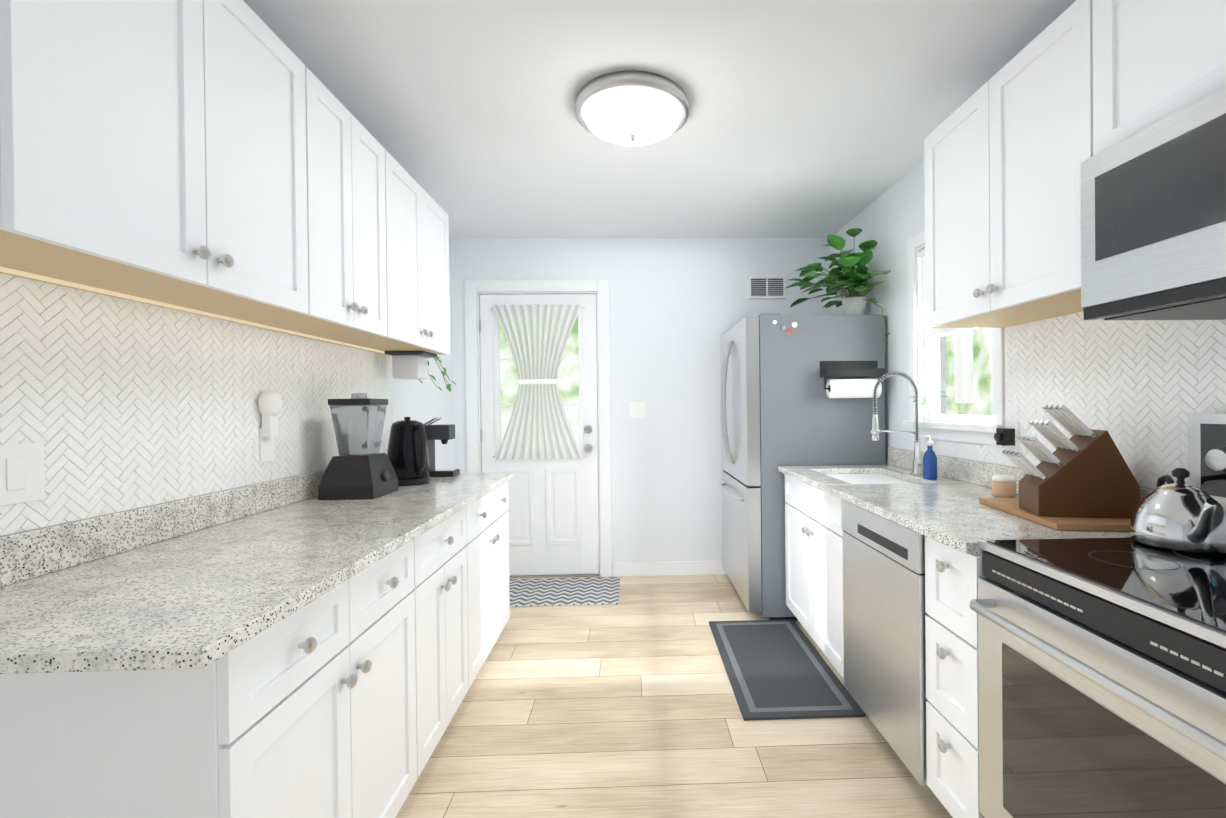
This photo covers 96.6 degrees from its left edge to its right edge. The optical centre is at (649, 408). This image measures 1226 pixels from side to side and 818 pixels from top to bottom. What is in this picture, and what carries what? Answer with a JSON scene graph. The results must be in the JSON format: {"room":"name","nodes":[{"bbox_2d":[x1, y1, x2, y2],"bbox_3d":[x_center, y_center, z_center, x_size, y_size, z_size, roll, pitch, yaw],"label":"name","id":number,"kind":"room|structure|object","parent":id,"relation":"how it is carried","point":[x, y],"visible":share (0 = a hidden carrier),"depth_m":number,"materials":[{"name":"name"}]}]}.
{"room":"kitchen","nodes":[
{"label":"kitchen","id":0,"kind":"room"},
{"bbox_2d":[0,237,453,536],"bbox_3d":[-1.390,0.016,1.082,0.128,2.490,6.020,-1,0,-2],"label":"wall","id":1,"kind":"structure","parent":0,"point":[114,404],"depth_m":1.49,"materials":[{"name":"white tile"}]},
{"bbox_2d":[0,442,44,505],"bbox_3d":[-1.323,0.135,1.135,0.008,0.125,0.115,-1,0,-2],"label":"switch plate","id":2,"kind":"object","parent":1,"relation":"attached to","point":[22,474],"visible":1,"depth_m":1.15,"materials":[{"name":"white plastic"}]},
{"bbox_2d":[0,0,315,319],"bbox_3d":[-1.181,-0.657,1.242,0.328,0.750,0.791,-1,0,-2],"label":"upper cabinet","id":3,"kind":"object","parent":1,"relation":"attached to","point":[232,161],"depth_m":1.16,"materials":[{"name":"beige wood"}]},
{"bbox_2d":[0,469,325,584],"bbox_3d":[-1.345,0.306,1.863,0.020,0.100,2.164,-1,0,-2],"label":"backsplash","id":4,"kind":"structure","parent":1,"relation":"attached to","point":[23,555],"depth_m":1.39,"materials":[{"name":"grey stone"}]},
{"bbox_2d":[259,428,273,461],"bbox_3d":[-1.352,0.126,1.925,0.005,0.118,0.072,-1,0,-2],"label":"electrical outlet plate","id":5,"kind":"object","parent":1,"relation":"attached to","point":[266,446],"visible":0.77,"depth_m":1.92,"materials":[{"name":"white plastic"}]},
{"bbox_2d":[258,391,281,436],"bbox_3d":[-1.329,0.015,1.915,0.042,0.161,0.092,-1,0,-2],"label":"plug","id":6,"kind":"object","parent":5,"relation":"attached to","point":[269,405],"visible":1,"depth_m":1.90,"materials":[{"name":"white plastic"}]},
{"bbox_2d":[226,77,391,339],"bbox_3d":[-1.204,-0.660,1.902,0.328,0.750,0.530,-1,0,-2],"label":"upper cabinet","id":7,"kind":"object","parent":1,"relation":"attached to","point":[354,170],"depth_m":1.90,"materials":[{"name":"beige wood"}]},
{"bbox_2d":[321,157,449,354],"bbox_3d":[-1.226,-0.664,2.546,0.328,0.750,0.759,-1,0,-2],"label":"upper cabinet","id":8,"kind":"object","parent":1,"relation":"attached to","point":[420,227],"depth_m":2.50,"materials":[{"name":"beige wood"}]},
{"bbox_2d":[385,351,436,379],"bbox_3d":[-1.221,-0.222,2.798,0.190,0.134,0.200,-1,0,-2],"label":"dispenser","id":9,"kind":"object","parent":8,"relation":"attached to","point":[407,365],"visible":1,"depth_m":2.74,"materials":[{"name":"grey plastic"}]},
{"bbox_2d":[418,356,455,391],"bbox_3d":[-1.252,-0.329,3.068,0.301,0.465,0.258,-1,0,-2],"label":"ivy plant","id":10,"kind":"object","parent":1,"relation":"hanging from","point":[448,386],"visible":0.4,"depth_m":3.09,"materials":[{"name":"green plant"}]},
{"bbox_2d":[451,238,830,575],"bbox_3d":[-0.040,-0.015,4.081,2.795,2.490,0.120,-1,0,-2],"label":"wall","id":11,"kind":"structure","parent":0,"point":[679,307],"depth_m":4.03,"materials":[{"name":"white paint"}]},
{"bbox_2d":[464,280,611,576],"bbox_3d":[-0.813,0.148,4.046,1.049,2.182,0.138,-1,0,-2],"label":"door frame","id":12,"kind":"structure","parent":11,"relation":"attached to","point":[474,290],"depth_m":3.99,"materials":[{"name":"white paint"}]},
{"bbox_2d":[479,294,599,577],"bbox_3d":[-0.812,0.197,4.027,0.855,2.083,0.173,-1,0,-2],"label":"door","id":13,"kind":"structure","parent":11,"relation":"in","point":[553,506],"depth_m":4.01,"materials":[{"name":"white paint"}]},
{"bbox_2d":[489,304,587,458],"bbox_3d":[-0.814,-0.199,3.975,0.705,1.125,0.052,-1,0,-2],"label":"door curtain","id":14,"kind":"object","parent":13,"relation":"hanging from","point":[537,338],"visible":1,"depth_m":3.98,"materials":[{"name":"white fabric"}]},
{"bbox_2d":[630,402,644,417],"bbox_3d":[-0.090,0.006,4.015,0.115,0.120,0.008,-1,0,-2],"label":"switch plate","id":15,"kind":"object","parent":11,"relation":"attached to","point":[637,409],"visible":1,"depth_m":4.01,"materials":[{"name":"white plastic"}]},
{"bbox_2d":[613,561,725,576],"bbox_3d":[0.549,1.174,4.041,1.644,0.100,0.013,-1,0,-2],"label":"baseboard","id":16,"kind":"structure","parent":11,"relation":"attached to","point":[668,568],"depth_m":4.01,"materials":[{"name":"white paint"}]},
{"bbox_2d":[748,275,785,298],"bbox_3d":[0.870,-0.904,4.042,0.280,0.170,0.011,-1,0,-2],"label":"air vent","id":17,"kind":"object","parent":11,"relation":"in","point":[766,286],"visible":1,"depth_m":4.04,"materials":[{"name":"grey metal"}]},
{"bbox_2d":[243,0,1075,237],"bbox_3d":[0.049,-1.294,1.126,3.035,0.100,6.020,-1,0,-2],"label":"ceiling","id":18,"kind":"structure","parent":0,"point":[816,118],"depth_m":2.17,"materials":[{"name":"white paint"}]},
{"bbox_2d":[575,70,688,145],"bbox_3d":[-0.071,-1.173,2.233,0.464,0.152,0.464,-1,0,-2],"label":"ceiling light","id":19,"kind":"object","parent":18,"relation":"attached to","point":[632,108],"visible":0.98,"depth_m":2.11,"materials":[{"name":"white glass"}]},
{"bbox_2d":[395,574,952,817],"bbox_3d":[0.076,1.296,1.140,3.035,0.100,6.020,-1,0,-2],"label":"floor","id":20,"kind":"structure","parent":0,"point":[627,706],"depth_m":2.06,"materials":[{"name":"brown wood"}]},
{"bbox_2d":[0,541,423,817],"bbox_3d":[-1.015,0.821,1.273,0.626,0.870,0.775,-1,0,-2],"label":"base cabinet","id":21,"kind":"object","parent":20,"relation":"on","point":[291,647],"depth_m":0.97,"materials":[{"name":"white paint"}]},
{"bbox_2d":[0,473,514,676],"bbox_3d":[-1.026,0.368,1.875,0.657,0.030,2.164,-1,0,-2],"label":"countertop","id":22,"kind":"structure","parent":21,"relation":"on","point":[186,603],"depth_m":1.11,"materials":[{"name":"grey stone"}]},
{"bbox_2d":[318,393,397,499],"bbox_3d":[-1.183,0.143,2.241,0.220,0.417,0.251,-1,0,-2],"label":"blender","id":23,"kind":"object","parent":22,"relation":"on","point":[360,466],"visible":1,"depth_m":2.16,"materials":[{"name":"black plastic"}]},
{"bbox_2d":[387,417,430,485],"bbox_3d":[-1.127,0.193,2.559,0.220,0.313,0.207,-1,0,-2],"label":"electric kettle","id":24,"kind":"object","parent":22,"relation":"on","point":[407,453],"visible":0.9,"depth_m":2.49,"materials":[{"name":"black plastic"}]},
{"bbox_2d":[423,417,459,476],"bbox_3d":[-1.133,0.195,2.833,0.250,0.305,0.120,-1,0,-2],"label":"coffee machine","id":25,"kind":"object","parent":22,"relation":"on","point":[445,433],"visible":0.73,"depth_m":2.79,"materials":[{"name":"black plastic"}]},
{"bbox_2d":[420,505,471,766],"bbox_3d":[-1.038,0.818,1.925,0.626,0.870,0.530,-1,0,-2],"label":"base cabinet","id":26,"kind":"object","parent":20,"relation":"on","point":[445,552],"depth_m":1.94,"materials":[{"name":"white paint"}]},
{"bbox_2d":[472,485,509,682],"bbox_3d":[-1.060,0.815,2.564,0.626,0.870,0.749,-1,0,-2],"label":"base cabinet","id":27,"kind":"object","parent":20,"relation":"on","point":[490,516],"depth_m":2.53,"materials":[{"name":"white paint"}]},
{"bbox_2d":[509,577,619,606],"bbox_3d":[-0.606,1.234,3.693,0.800,0.008,0.530,-1,0,-2],"label":"doormat","id":28,"kind":"object","parent":20,"relation":"on","point":[564,591],"visible":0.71,"depth_m":3.66,"materials":[{"name":"grey fabric"}]},
{"bbox_2d":[709,619,864,720],"bbox_3d":[0.601,1.225,2.654,0.490,0.012,0.970,-1,0,-2],"label":"area rug","id":29,"kind":"object","parent":20,"relation":"on","point":[777,669],"visible":1,"depth_m":2.51,"materials":[{"name":"grey fabric"}]},
{"bbox_2d":[720,313,885,620],"bbox_3d":[0.911,0.334,3.572,0.877,1.778,0.886,-1,0,-2],"label":"fridge","id":30,"kind":"object","parent":20,"relation":"on","point":[778,407],"visible":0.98,"depth_m":3.13,"materials":[{"name":"grey metal"}]},
{"bbox_2d":[786,228,891,352],"bbox_3d":[1.116,-0.682,3.351,0.496,0.729,0.902,-1,0,-2],"label":"potted plant","id":31,"kind":"object","parent":30,"relation":"on","point":[852,277],"visible":1,"depth_m":3.27,"materials":[{"name":"green plant"}]},
{"bbox_2d":[820,361,884,397],"bbox_3d":[1.149,-0.169,3.080,0.335,0.215,0.120,-1,0,-2],"label":"paper towel holder","id":32,"kind":"object","parent":30,"relation":"attached to","point":[848,388],"visible":0.81,"depth_m":3.04,"materials":[{"name":"white paper"}]},
{"bbox_2d":[785,475,897,678],"bbox_3d":[1.099,0.791,2.677,0.626,0.870,0.874,-1,0,-2],"label":"base cabinet","id":33,"kind":"object","parent":20,"relation":"on","point":[813,519],"depth_m":2.60,"materials":[{"name":"white paint"}]},
{"bbox_2d":[841,499,927,785],"bbox_3d":[1.113,0.797,1.939,0.636,0.867,0.594,-1,0,-2],"label":"dishwasher","id":34,"kind":"object","parent":20,"relation":"on","point":[884,613],"visible":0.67,"depth_m":1.84,"materials":[{"name":"grey metal"}]},
{"bbox_2d":[925,539,984,817],"bbox_3d":[1.139,0.797,1.514,0.626,0.870,0.250,-1,0,-2],"label":"base cabinet","id":35,"kind":"object","parent":20,"relation":"on","point":[951,578],"depth_m":1.49,"materials":[{"name":"white paint"}]},
{"bbox_2d":[778,463,1129,554],"bbox_3d":[1.094,0.344,2.257,0.656,0.030,1.748,-1,0,-2],"label":"countertop","id":36,"kind":"structure","parent":35,"relation":"on","point":[948,512],"depth_m":1.85,"materials":[{"name":"grey stone"}]},
{"bbox_2d":[822,471,921,482],"bbox_3d":[1.076,0.450,2.692,0.404,0.212,0.604,-1,0,-2],"label":"sink","id":37,"kind":"object","parent":36,"relation":"in","point":[850,476],"depth_m":2.82,"materials":[{"name":"white ceramic"}]},
{"bbox_2d":[870,371,922,474],"bbox_3d":[1.221,0.068,2.657,0.261,0.512,0.131,-1,0,-2],"label":"faucet","id":38,"kind":"object","parent":36,"relation":"on","point":[875,430],"visible":1,"depth_m":2.69,"materials":[{"name":"silver metal"}]},
{"bbox_2d":[923,436,936,479],"bbox_3d":[1.295,0.223,2.518,0.060,0.202,0.060,-1,0,-2],"label":"soap bottle","id":39,"kind":"object","parent":36,"relation":"on","point":[929,464],"visible":1,"depth_m":2.50,"materials":[{"name":"blue plastic"}]},
{"bbox_2d":[992,475,1015,496],"bbox_3d":[1.332,0.288,2.049,0.078,0.077,0.078,-1,0,-2],"label":"canister","id":40,"kind":"object","parent":36,"relation":"on","point":[1003,485],"visible":1,"depth_m":2.02,"materials":[{"name":"beige glass"}]},
{"bbox_2d":[979,498,1130,530],"bbox_3d":[1.260,0.320,1.687,0.256,0.018,0.430,-1,0,6],"label":"cutting board","id":41,"kind":"object","parent":36,"relation":"on","point":[1009,505],"visible":0.5,"depth_m":1.54,"materials":[{"name":"brown wood"}]},
{"bbox_2d":[1002,405,1139,517],"bbox_3d":[1.246,0.149,1.631,0.306,0.324,0.130,-1,0,12],"label":"knife block","id":42,"kind":"object","parent":41,"relation":"on","point":[1084,470],"visible":1,"depth_m":1.57,"materials":[{"name":"brown wood"}]},
{"bbox_2d":[970,413,1225,817],"bbox_3d":[1.115,0.626,1.003,0.689,1.220,0.756,-1,0,-2],"label":"range","id":43,"kind":"object","parent":20,"relation":"on","point":[1102,675],"visible":0.94,"depth_m":1.06,"materials":[{"name":"silver metal"}]},
{"bbox_2d":[1129,468,1225,554],"bbox_3d":[1.252,0.231,1.277,0.184,0.183,0.288,-1,0,-2],"label":"kettle","id":44,"kind":"object","parent":43,"relation":"on","point":[1179,515],"visible":1,"depth_m":1.24,"materials":[{"name":"silver metal"}]},
{"bbox_2d":[830,160,1225,488],"bbox_3d":[1.515,-0.015,1.183,0.128,2.490,6.020,-1,0,-2],"label":"wall","id":45,"kind":"structure","parent":0,"point":[1138,390],"depth_m":1.83,"materials":[{"name":"white tile"}]},
{"bbox_2d":[902,231,1004,446],"bbox_3d":[1.423,-0.374,2.544,0.120,1.045,0.760,-1,0,-2],"label":"window","id":46,"kind":"structure","parent":45,"relation":"in","point":[921,349],"depth_m":2.78,"materials":[{"name":"white paint"}]},
{"bbox_2d":[909,391,947,421],"bbox_3d":[1.390,-0.012,2.709,0.176,0.148,0.178,-1,0,-2],"label":"potted plant","id":47,"kind":"object","parent":46,"relation":"on","point":[933,416],"visible":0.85,"depth_m":2.68,"materials":[{"name":"white"}]},
{"bbox_2d":[954,328,973,402],"bbox_3d":[1.379,-0.260,2.398,0.012,0.470,0.160,-1,0,-2],"label":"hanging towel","id":48,"kind":"object","parent":46,"relation":"hanging from","point":[963,361],"visible":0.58,"depth_m":2.39,"materials":[{"name":"white fabric"}]},
{"bbox_2d":[994,422,1018,451],"bbox_3d":[1.387,0.109,2.130,0.067,0.115,0.070,-1,0,-2],"label":"adapter","id":49,"kind":"object","parent":45,"relation":"attached to","point":[1007,435],"visible":0.94,"depth_m":2.11,"materials":[{"name":"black plastic"}]},
{"bbox_2d":[924,0,1091,327],"bbox_3d":[1.265,-0.695,1.773,0.328,0.750,0.785,-1,0,-2],"label":"upper cabinet","id":50,"kind":"object","parent":45,"relation":"attached to","point":[1010,146],"depth_m":1.67,"materials":[{"name":"white wood"}]},
{"bbox_2d":[888,447,1154,500],"bbox_3d":[1.411,0.275,2.268,0.020,0.100,1.748,-1,0,-2],"label":"backsplash","id":51,"kind":"structure","parent":45,"relation":"attached to","point":[970,471],"depth_m":2.41,"materials":[{"name":"grey stone"}]},
{"bbox_2d":[1092,0,1225,155],"bbox_3d":[1.291,-0.842,0.990,0.328,0.448,0.779,-1,0,-2],"label":"upper cabinet","id":52,"kind":"object","parent":45,"relation":"attached to","point":[1152,59],"depth_m":1.23,"materials":[{"name":"white wood"}]},
{"bbox_2d":[1080,85,1225,319],"bbox_3d":[1.255,-0.416,0.987,0.406,0.396,0.760,-1,0,-2],"label":"microwave","id":53,"kind":"object","parent":52,"relation":"attached to","point":[1153,221],"visible":1,"depth_m":1.17,"materials":[{"name":"silver metal"}]},
{"label":"outside","id":54,"kind":"structure","parent":0,"visible":0},
{"bbox_2d":[500,315,578,445],"bbox_3d":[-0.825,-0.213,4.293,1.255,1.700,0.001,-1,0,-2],"label":"window","id":55,"kind":"structure","parent":54,"point":[508,393],"depth_m":4.30,"materials":[{"name":"glass"}]},
{"bbox_2d":[946,328,991,415],"bbox_3d":[1.858,-0.381,2.559,0.001,1.600,1.610,-1,0,-2],"label":"window","id":56,"kind":"structure","parent":54,"point":[985,358],"depth_m":3.06,"materials":[{"name":"glass"}]}
]}

